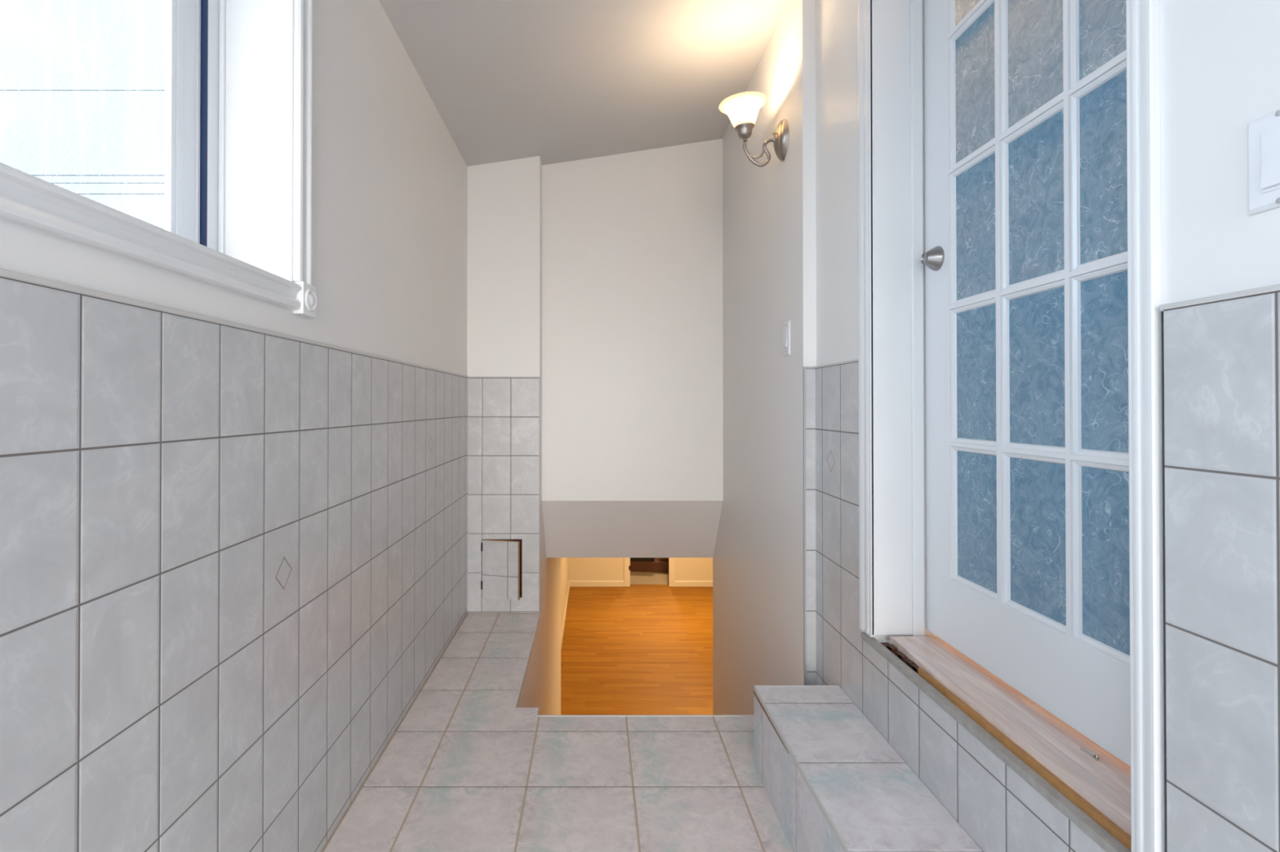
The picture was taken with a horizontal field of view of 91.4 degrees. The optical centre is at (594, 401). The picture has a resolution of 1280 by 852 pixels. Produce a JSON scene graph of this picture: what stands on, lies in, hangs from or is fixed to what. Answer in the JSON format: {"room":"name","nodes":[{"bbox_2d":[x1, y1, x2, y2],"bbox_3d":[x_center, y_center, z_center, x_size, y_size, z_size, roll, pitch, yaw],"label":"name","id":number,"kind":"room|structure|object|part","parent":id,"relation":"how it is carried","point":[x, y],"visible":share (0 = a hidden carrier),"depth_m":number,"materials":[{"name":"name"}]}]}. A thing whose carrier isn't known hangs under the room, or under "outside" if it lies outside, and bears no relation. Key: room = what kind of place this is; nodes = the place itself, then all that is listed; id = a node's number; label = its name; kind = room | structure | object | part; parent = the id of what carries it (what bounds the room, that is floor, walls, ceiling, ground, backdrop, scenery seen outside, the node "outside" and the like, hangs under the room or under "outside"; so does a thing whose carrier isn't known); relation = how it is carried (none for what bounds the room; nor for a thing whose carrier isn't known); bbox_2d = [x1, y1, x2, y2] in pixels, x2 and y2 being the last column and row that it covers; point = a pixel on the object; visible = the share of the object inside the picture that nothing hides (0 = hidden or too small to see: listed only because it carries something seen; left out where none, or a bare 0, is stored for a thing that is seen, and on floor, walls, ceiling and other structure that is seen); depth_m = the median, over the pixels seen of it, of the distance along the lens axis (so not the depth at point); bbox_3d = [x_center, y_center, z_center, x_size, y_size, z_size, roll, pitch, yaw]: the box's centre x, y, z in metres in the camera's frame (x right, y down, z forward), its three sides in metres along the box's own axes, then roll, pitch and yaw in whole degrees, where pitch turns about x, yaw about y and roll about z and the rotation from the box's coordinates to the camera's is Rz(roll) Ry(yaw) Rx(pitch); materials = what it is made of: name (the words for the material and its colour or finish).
{"room":"entry hallway","nodes":[
{"label":"entry hallway","id":0,"kind":"room"},
{"bbox_2d":[0,0,468,851],"bbox_3d":[-0.807,-0.079,0.376,0.286,2.372,6.250,0,0,0],"label":"wall","id":1,"kind":"structure","parent":0,"point":[233,526],"depth_m":1.18,"materials":[{"name":"white tile"}]},
{"bbox_2d":[0,0,316,317],"bbox_3d":[-0.770,-0.688,0.631,0.259,0.976,1.653,0,0,0],"label":"window","id":2,"kind":"structure","parent":1,"relation":"in","point":[195,48],"depth_m":1.37,"materials":[{"name":"white plastic"}]},
{"bbox_3d":[-0.661,-0.236,0.594,0.021,0.056,1.585,0,0,0],"label":"casing","id":3,"kind":"part","parent":2,"relation":"part of","materials":[{"name":"white wood"}]},
{"bbox_3d":[-0.851,-0.683,0.866,0.014,0.802,0.936,0,0,0],"label":"sash frame","id":4,"kind":"part","parent":2,"relation":"part of","materials":[{"name":"white plastic"}]},
{"bbox_3d":[-0.865,-0.683,0.865,0.070,0.842,1.041,0,0,0],"label":"frame","id":5,"kind":"part","parent":2,"relation":"part of","materials":[{"name":"white plastic"}]},
{"bbox_3d":[-0.661,-0.718,1.414,0.021,0.904,0.056,0,0,0],"label":"casing","id":6,"kind":"part","parent":2,"relation":"part of","materials":[{"name":"white wood"}]},
{"bbox_2d":[466,155,542,613],"bbox_3d":[-0.480,-0.096,3.388,0.383,2.420,0.225,0,0,0],"label":"wall pier","id":7,"kind":"object","parent":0,"point":[504,213],"visible":0.85,"depth_m":3.28,"materials":[{"name":"white paint"}]},
{"bbox_2d":[480,539,519,599],"bbox_3d":[-0.493,0.879,3.250,0.207,0.302,0.025,0,0,14],"label":"access hatch","id":8,"kind":"object","parent":7,"relation":"attached to","point":[500,558],"visible":1,"depth_m":3.24,"materials":[{"name":"tile"}]},
{"bbox_2d":[517,520,560,715],"bbox_3d":[-0.478,1.782,3.791,0.378,2.570,3.094,0,0,0],"label":"wall","id":9,"kind":"structure","parent":0,"point":[541,689],"depth_m":3.81,"materials":[{"name":"white paint"}]},
{"bbox_2d":[320,613,792,851],"bbox_3d":[0.041,1.106,0.335,1.416,0.033,5.885,0,0,0],"label":"floor","id":10,"kind":"structure","parent":0,"point":[465,768],"depth_m":1.83,"materials":[{"name":"tile"}]},
{"bbox_2d":[752,685,982,851],"bbox_3d":[0.610,0.978,1.117,0.260,0.240,1.548,0,0,0],"label":"tiled step","id":11,"kind":"structure","parent":10,"relation":"on","point":[832,782],"depth_m":1.46,"materials":[{"name":"tile"}]},
{"bbox_3d":[0.611,0.864,1.118,0.259,0.013,1.548,0,0,0],"label":"edge trim","id":12,"kind":"part","parent":11,"relation":"part of","materials":[{"name":"tile"}]},
{"bbox_2d":[560,557,568,634],"bbox_3d":[-0.515,2.029,7.956,0.170,2.134,5.240,0,0,0],"label":"wall","id":13,"kind":"structure","parent":0,"point":[564,561],"depth_m":8.65,"materials":[{"name":"paint"}]},
{"bbox_2d":[560,580,569,649],"bbox_3d":[-0.423,3.046,7.899,0.014,0.098,5.140,0,0,0],"label":"baseboard","id":14,"kind":"structure","parent":13,"relation":"attached to","point":[568,589],"depth_m":8.83,"materials":[{"name":"paint"}]},
{"bbox_2d":[378,0,788,166],"bbox_3d":[0.000,-1.433,0.395,2.000,0.448,6.270,0,0,0],"label":"ceiling","id":15,"kind":"structure","parent":0,"point":[555,81],"depth_m":2.50,"materials":[{"name":"paint"}]},
{"bbox_2d":[542,138,723,501],"bbox_3d":[0.207,-0.455,3.461,0.992,2.002,0.085,0,0,0],"label":"wall","id":16,"kind":"structure","parent":0,"point":[633,317],"depth_m":3.42,"materials":[{"name":"white paint"}]},
{"bbox_2d":[542,501,723,557],"bbox_3d":[0.207,0.739,3.602,0.992,0.384,0.385,0,0,0],"label":"ceiling","id":17,"kind":"structure","parent":0,"point":[572,529],"depth_m":3.55,"materials":[{"name":"white paint"}]},
{"bbox_2d":[560,571,713,715],"bbox_3d":[1.925,3.116,7.673,4.750,0.055,11.010,0,0,0],"label":"floor","id":18,"kind":"structure","parent":0,"point":[635,649],"depth_m":7.74,"materials":[{"name":"brown wood"}]},
{"bbox_2d":[630,557,667,573],"bbox_3d":[1.091,3.021,11.642,1.200,0.190,0.640,0,0,8],"label":"wooden platform","id":19,"kind":"object","parent":18,"relation":"on","point":[660,566],"visible":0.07,"depth_m":11.34,"materials":[{"name":"brown wood"}]},
{"bbox_2d":[630,557,653,561],"bbox_3d":[0.796,2.736,11.599,0.640,0.380,0.410,0,0,8],"label":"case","id":20,"kind":"object","parent":19,"relation":"on","point":[647,559],"visible":0.06,"depth_m":11.39,"materials":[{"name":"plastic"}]},
{"bbox_2d":[568,557,712,585],"bbox_3d":[1.935,2.046,10.526,4.730,2.134,0.100,0,0,0],"label":"wall","id":21,"kind":"structure","parent":0,"point":[580,568],"depth_m":10.47,"materials":[{"name":"paint"}]},
{"bbox_2d":[569,580,624,586],"bbox_3d":[0.040,3.064,10.462,0.911,0.098,0.014,0,0,0],"label":"baseboard","id":22,"kind":"structure","parent":21,"relation":"attached to","point":[572,583],"depth_m":10.46,"materials":[{"name":"paint"}]},
{"bbox_2d":[624,557,675,586],"bbox_3d":[0.920,2.048,10.513,0.850,2.130,0.126,0,0,0],"label":"door frame","id":23,"kind":"structure","parent":21,"relation":"attached to","point":[671,566],"depth_m":10.45,"materials":[{"name":"paint"}]},
{"bbox_2d":[675,580,712,586],"bbox_3d":[2.822,3.064,10.462,2.955,0.098,0.014,0,0,0],"label":"baseboard","id":24,"kind":"structure","parent":21,"relation":"attached to","point":[677,583],"depth_m":10.46,"materials":[{"name":"paint"}]},
{"bbox_2d":[712,0,1279,851],"bbox_3d":[0.826,0.768,0.477,0.248,4.550,6.464,0,0,0],"label":"wall","id":25,"kind":"structure","parent":0,"point":[1220,60],"depth_m":1.16,"materials":[{"name":"white paint"}]},
{"bbox_2d":[719,91,788,167],"bbox_3d":[0.583,-0.992,2.317,0.238,0.244,0.175,0,0,0],"label":"wall sconce","id":26,"kind":"object","parent":25,"relation":"attached to","point":[742,108],"visible":1,"depth_m":2.29,"materials":[{"name":"white glass"}]},
{"bbox_3d":[0.551,-1.063,2.317,0.175,0.102,0.175,0,0,0],"label":"lamp shade","id":27,"kind":"part","parent":26,"relation":"part of","materials":[{"name":"white glass"}]},
{"bbox_3d":[0.619,-0.924,2.317,0.136,0.108,0.018,0,0,0],"label":"arm","id":28,"kind":"part","parent":26,"relation":"part of","materials":[{"name":"silver metal"}]},
{"bbox_2d":[782,320,790,356],"bbox_3d":[0.697,-0.228,2.274,0.012,0.125,0.072,0,0,0],"label":"light switch","id":29,"kind":"object","parent":25,"relation":"attached to","point":[786,326],"visible":1,"depth_m":2.26,"materials":[{"name":"white plastic"}]},
{"bbox_2d":[861,632,1131,851],"bbox_3d":[0.746,0.644,1.254,0.020,0.014,0.938,0,0,0],"label":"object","id":30,"kind":"structure","parent":25,"relation":"attached to","point":[1085,823],"depth_m":1.11,"materials":[{"name":"grey tile"}]},
{"bbox_2d":[880,636,1131,851],"bbox_3d":[0.840,0.631,1.248,0.169,0.024,0.825,0,0,0],"label":"board","id":31,"kind":"object","parent":25,"relation":"on","point":[1100,788],"visible":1,"depth_m":1.16,"materials":[{"name":"brown wood"}]},
{"bbox_2d":[1080,747,1098,759],"bbox_3d":[0.863,0.613,1.086,0.009,0.009,0.030,0,0,-11],"label":"screw","id":32,"kind":"object","parent":31,"relation":"on","point":[1093,755],"visible":1,"depth_m":1.08,"materials":[{"name":"metal"}]},
{"bbox_2d":[857,0,1167,851],"bbox_3d":[0.833,-0.402,1.284,0.194,2.098,0.921,0,0,0],"label":"door frame","id":33,"kind":"structure","parent":25,"relation":"attached to","point":[891,33],"depth_m":1.67,"materials":[{"name":"white wood"}]},
{"bbox_3d":[0.742,-0.409,1.710,0.011,2.078,0.070,0,0,0],"label":"casing","id":34,"kind":"part","parent":33,"relation":"part of","materials":[{"name":"white wood"}]},
{"bbox_3d":[0.742,-0.405,0.846,0.011,2.098,0.045,0,0,0],"label":"casing","id":35,"kind":"part","parent":33,"relation":"part of","materials":[{"name":"white wood"}]},
{"bbox_2d":[920,0,1130,766],"bbox_3d":[0.885,-0.397,1.272,0.072,2.006,0.798,0,0,0],"label":"door","id":36,"kind":"structure","parent":25,"relation":"in","point":[1024,258],"depth_m":1.28,"materials":[{"name":"white paint"}]},
{"bbox_3d":[0.869,-0.368,1.609,0.033,0.063,0.063,0,0,0],"label":"knob","id":37,"kind":"part","parent":36,"relation":"part of","materials":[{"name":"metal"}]},
{"bbox_3d":[0.899,-1.083,1.472,0.005,0.308,0.159,0,0,0],"label":"pane","id":38,"kind":"part","parent":36,"relation":"part of","materials":[{"name":"grey glass"}]},
{"bbox_3d":[0.899,-0.743,1.470,0.005,0.308,0.159,0,0,0],"label":"pane","id":39,"kind":"part","parent":36,"relation":"part of","materials":[{"name":"blue glass"}]},
{"bbox_3d":[0.899,-0.403,1.467,0.005,0.308,0.159,0,0,0],"label":"pane","id":40,"kind":"part","parent":36,"relation":"part of","materials":[{"name":"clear glass"}]},
{"bbox_3d":[0.899,-0.063,1.465,0.005,0.308,0.159,0,0,0],"label":"pane","id":41,"kind":"part","parent":36,"relation":"part of","materials":[{"name":"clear glass"}]},
{"bbox_3d":[0.899,0.276,1.463,0.005,0.308,0.159,0,0,0],"label":"pane","id":42,"kind":"part","parent":36,"relation":"part of","materials":[{"name":"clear glass"}]},
{"bbox_3d":[0.899,-0.744,1.271,0.005,0.308,0.164,0,0,0],"label":"pane","id":43,"kind":"part","parent":36,"relation":"part of","materials":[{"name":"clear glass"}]},
{"bbox_3d":[0.899,-0.405,1.269,0.005,0.308,0.164,0,0,0],"label":"pane","id":44,"kind":"part","parent":36,"relation":"part of","materials":[{"name":"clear glass"}]},
{"bbox_3d":[0.899,-0.065,1.266,0.005,0.308,0.164,0,0,0],"label":"pane","id":45,"kind":"part","parent":36,"relation":"part of","materials":[{"name":"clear glass"}]},
{"bbox_3d":[0.899,0.275,1.264,0.005,0.308,0.164,0,0,0],"label":"pane","id":46,"kind":"part","parent":36,"relation":"part of","materials":[{"name":"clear glass"}]},
{"bbox_3d":[0.899,-0.746,1.074,0.005,0.308,0.162,0,0,0],"label":"pane","id":47,"kind":"part","parent":36,"relation":"part of","materials":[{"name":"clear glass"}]},
{"bbox_3d":[0.899,-0.406,1.072,0.005,0.308,0.162,0,0,0],"label":"pane","id":48,"kind":"part","parent":36,"relation":"part of","materials":[{"name":"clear glass"}]},
{"bbox_3d":[0.899,-0.066,1.069,0.005,0.308,0.162,0,0,0],"label":"pane","id":49,"kind":"part","parent":36,"relation":"part of","materials":[{"name":"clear glass"}]},
{"bbox_3d":[0.899,0.274,1.067,0.005,0.308,0.162,0,0,0],"label":"pane","id":50,"kind":"part","parent":36,"relation":"part of","materials":[{"name":"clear glass"}]},
{"bbox_2d":[1247,109,1279,215],"bbox_3d":[0.741,-0.264,0.675,0.012,0.106,0.072,0,0,0],"label":"light switch","id":51,"kind":"object","parent":25,"relation":"attached to","point":[1264,132],"visible":1,"depth_m":0.69,"materials":[{"name":"white plastic"}]},
{"bbox_3d":[0.740,-0.264,0.675,0.002,0.069,0.035,0,0,0],"label":"switch frame","id":52,"kind":"part","parent":51,"relation":"part of","materials":[{"name":"white plastic"}]},
{"label":"outside","id":53,"kind":"structure","parent":0,"visible":0},
{"bbox_2d":[0,89,164,90],"bbox_3d":[-21.500,-5.005,10.035,37.000,0.026,0.014,0,0,0],"label":"overhead cable","id":54,"kind":"object","parent":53,"point":[0,90],"visible":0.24,"depth_m":10.03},
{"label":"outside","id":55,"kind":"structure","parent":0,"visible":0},
{"bbox_2d":[31,174,164,175],"bbox_3d":[-21.500,-3.630,10.026,37.000,0.016,0.014,0,0,0],"label":"overhead cable","id":56,"kind":"object","parent":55,"point":[31,175],"visible":0.24,"depth_m":10.02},
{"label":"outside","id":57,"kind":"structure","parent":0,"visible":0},
{"bbox_2d":[51,182,164,183],"bbox_3d":[-21.500,-3.503,10.025,37.000,0.021,0.014,0,0,0],"label":"overhead cable","id":58,"kind":"object","parent":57,"point":[51,183],"visible":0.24,"depth_m":10.02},
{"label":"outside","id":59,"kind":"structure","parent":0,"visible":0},
{"bbox_2d":[77,193,164,194],"bbox_3d":[-21.500,-3.328,10.024,37.000,0.021,0.014,0,0,0],"label":"overhead cable","id":60,"kind":"object","parent":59,"point":[77,193],"visible":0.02,"depth_m":10.02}
]}

